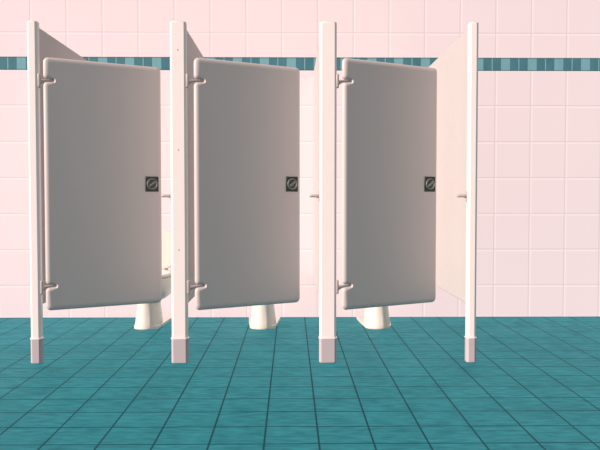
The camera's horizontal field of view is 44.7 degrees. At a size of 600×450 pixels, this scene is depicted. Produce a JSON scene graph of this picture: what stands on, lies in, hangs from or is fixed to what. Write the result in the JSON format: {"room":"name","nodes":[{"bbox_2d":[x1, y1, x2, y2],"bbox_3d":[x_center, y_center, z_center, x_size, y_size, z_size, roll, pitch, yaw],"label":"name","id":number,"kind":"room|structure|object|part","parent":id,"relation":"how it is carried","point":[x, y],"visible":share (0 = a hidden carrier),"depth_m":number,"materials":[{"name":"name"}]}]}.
{"room":"public restroom","nodes":[
{"label":"public restroom","id":0,"kind":"room"},
{"bbox_2d":[0,0,599,317],"bbox_3d":[-0.077,-0.819,6.214,12.000,3.200,0.150,0,2,-1],"label":"wall","id":1,"kind":"structure","parent":0,"point":[538,142],"depth_m":6.14,"materials":[{"name":"pink tile"}]},
{"bbox_2d":[0,57,599,70],"bbox_3d":[-0.076,-1.352,6.120,12.000,0.110,0.005,0,2,-1],"label":"trim","id":2,"kind":"structure","parent":1,"relation":"attached to","point":[6,63],"depth_m":6.12,"materials":[{"name":"teal tile"}]},
{"bbox_2d":[0,316,599,449],"bbox_3d":[-0.030,0.966,2.443,12.000,0.100,7.815,0,2,-1],"label":"floor","id":3,"kind":"structure","parent":0,"point":[101,383],"depth_m":3.90,"materials":[{"name":"teal tile"}]},
{"bbox_2d":[27,21,86,363],"bbox_3d":[-1.580,-0.221,5.269,0.152,2.071,1.740,0,2,-1],"label":"divider","id":4,"kind":"object","parent":3,"relation":"on","point":[40,45],"visible":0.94,"depth_m":4.42,"materials":[{"name":"beige laminate"}]},
{"bbox_3d":[-1.610,-0.266,4.424,0.062,1.921,0.045,0,2,-1],"label":"post","id":5,"kind":"part","parent":4,"relation":"part of","materials":[{"name":"beige paint"}]},
{"bbox_3d":[-1.541,-0.867,4.433,0.091,0.038,0.036,-1,2,-34],"label":"hinge arm","id":6,"kind":"part","parent":4,"relation":"part of","materials":[{"name":"metal"}]},
{"bbox_3d":[-1.541,0.386,4.478,0.091,0.038,0.036,-1,2,-34],"label":"hinge arm","id":7,"kind":"part","parent":4,"relation":"part of","materials":[{"name":"metal"}]},
{"bbox_3d":[-1.616,-0.385,5.271,0.035,1.694,1.723,0,2,-1],"label":"panel","id":8,"kind":"part","parent":4,"relation":"part of","materials":[{"name":"beige laminate"}]},
{"bbox_2d":[43,57,161,309],"bbox_3d":[-1.231,-0.252,4.615,0.737,1.545,0.060,-1,2,-29],"label":"door leaf","id":9,"kind":"structure","parent":4,"relation":"attached to","point":[102,121],"depth_m":4.60,"materials":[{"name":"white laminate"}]},
{"bbox_3d":[-0.965,-0.267,4.752,0.088,0.098,0.008,-1,2,-29],"label":"lock plate","id":10,"kind":"part","parent":9,"relation":"part of","materials":[{"name":"grey metal"}]},
{"bbox_2d":[134,229,171,329],"bbox_3d":[-1.192,0.417,5.817,0.374,0.758,0.671,0,2,-1],"label":"toilet","id":11,"kind":"object","parent":3,"relation":"on","point":[149,316],"visible":0.34,"depth_m":5.66,"materials":[{"name":"beige ceramic"}]},
{"bbox_3d":[-1.191,0.387,5.750,0.374,0.020,0.540,0,2,-1],"label":"seat","id":12,"kind":"part","parent":11,"relation":"part of","materials":[{"name":"beige plastic"}]},
{"bbox_3d":[-1.195,0.206,6.079,0.364,0.355,0.067,0,2,-1],"label":"lid","id":13,"kind":"part","parent":11,"relation":"part of","materials":[{"name":"beige plastic"}]},
{"bbox_3d":[-1.192,0.494,5.821,0.370,0.193,0.668,0,2,-1],"label":"bowl","id":14,"kind":"part","parent":11,"relation":"part of","materials":[{"name":"beige ceramic"}]},
{"bbox_2d":[161,21,204,362],"bbox_3d":[-0.725,-0.221,5.280,0.266,2.071,1.740,0,2,-1],"label":"divider","id":15,"kind":"object","parent":3,"relation":"on","point":[183,50],"visible":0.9,"depth_m":4.43,"materials":[{"name":"beige laminate"}]},
{"bbox_3d":[-0.736,-0.266,4.435,0.097,1.921,0.045,0,2,-1],"label":"post","id":16,"kind":"part","parent":15,"relation":"part of","materials":[{"name":"beige paint"}]},
{"bbox_3d":[-0.741,-0.386,5.282,0.071,1.694,1.723,0,2,-1],"label":"panel","id":17,"kind":"part","parent":15,"relation":"part of","materials":[{"name":"beige laminate"}]},
{"bbox_3d":[-0.635,-0.867,4.442,0.108,0.038,0.038,-1,2,-23],"label":"hinge arm","id":18,"kind":"part","parent":15,"relation":"part of","materials":[{"name":"metal"}]},
{"bbox_3d":[-0.635,0.386,4.486,0.108,0.038,0.038,-1,2,-23],"label":"hinge arm","id":19,"kind":"part","parent":15,"relation":"part of","materials":[{"name":"metal"}]},
{"bbox_2d":[194,58,299,309],"bbox_3d":[-0.319,-0.253,4.627,0.737,1.545,0.060,-1,2,-29],"label":"door leaf","id":20,"kind":"structure","parent":15,"relation":"attached to","point":[247,115],"depth_m":4.61,"materials":[{"name":"white laminate"}]},
{"bbox_3d":[-0.053,-0.267,4.763,0.088,0.098,0.008,-1,2,-29],"label":"lock plate","id":21,"kind":"part","parent":20,"relation":"part of","materials":[{"name":"grey metal"}]},
{"bbox_2d":[249,304,279,329],"bbox_3d":[-0.292,0.416,5.828,0.374,0.758,0.671,0,2,-1],"label":"toilet","id":22,"kind":"object","parent":3,"relation":"on","point":[262,317],"visible":0.3,"depth_m":5.62,"materials":[{"name":"beige ceramic"}]},
{"bbox_2d":[309,22,351,362],"bbox_3d":[0.178,-0.222,5.291,0.265,2.071,1.740,0,2,-1],"label":"divider","id":23,"kind":"object","parent":3,"relation":"on","point":[326,81],"visible":1,"depth_m":4.44,"materials":[{"name":"beige laminate"}]},
{"bbox_3d":[0.159,-0.386,5.293,0.075,1.694,1.723,0,2,-1],"label":"panel","id":24,"kind":"part","parent":23,"relation":"part of","materials":[{"name":"beige laminate"}]},
{"bbox_3d":[0.171,-0.266,4.446,0.102,1.921,0.045,0,2,-1],"label":"post","id":25,"kind":"part","parent":23,"relation":"part of","materials":[{"name":"beige paint"}]},
{"bbox_3d":[0.269,0.386,4.499,0.102,0.038,0.037,-1,2,-28],"label":"hinge arm","id":26,"kind":"part","parent":23,"relation":"part of","materials":[{"name":"metal"}]},
{"bbox_3d":[0.269,-0.868,4.455,0.102,0.038,0.037,-1,2,-28],"label":"hinge arm","id":27,"kind":"part","parent":23,"relation":"part of","materials":[{"name":"metal"}]},
{"bbox_2d":[341,58,436,309],"bbox_3d":[0.584,-0.253,4.638,0.737,1.545,0.060,-1,2,-29],"label":"door leaf","id":28,"kind":"structure","parent":23,"relation":"attached to","point":[389,110],"depth_m":4.61,"materials":[{"name":"white laminate"}]},
{"bbox_3d":[0.850,-0.268,4.774,0.088,0.098,0.008,-1,2,-29],"label":"lock plate","id":29,"kind":"part","parent":28,"relation":"part of","materials":[{"name":"grey metal"}]},
{"bbox_2d":[356,306,390,329],"bbox_3d":[0.608,0.416,5.839,0.374,0.758,0.671,0,2,-1],"label":"toilet","id":30,"kind":"object","parent":3,"relation":"on","point":[377,318],"visible":0.29,"depth_m":5.63,"materials":[{"name":"beige ceramic"}]},
{"bbox_2d":[429,22,478,361],"bbox_3d":[1.013,-0.222,5.301,0.125,2.071,1.740,0,2,-1],"label":"divider","id":31,"kind":"object","parent":3,"relation":"on","point":[457,67],"visible":0.84,"depth_m":4.70,"materials":[{"name":"beige laminate"}]},
{"bbox_3d":[1.039,-0.387,5.304,0.035,1.694,1.723,0,2,-1],"label":"panel","id":32,"kind":"part","parent":31,"relation":"part of","materials":[{"name":"beige laminate"}]},
{"bbox_3d":[1.052,-0.267,4.457,0.057,1.921,0.045,0,2,-1],"label":"post","id":33,"kind":"part","parent":31,"relation":"part of","materials":[{"name":"beige paint"}]}
]}

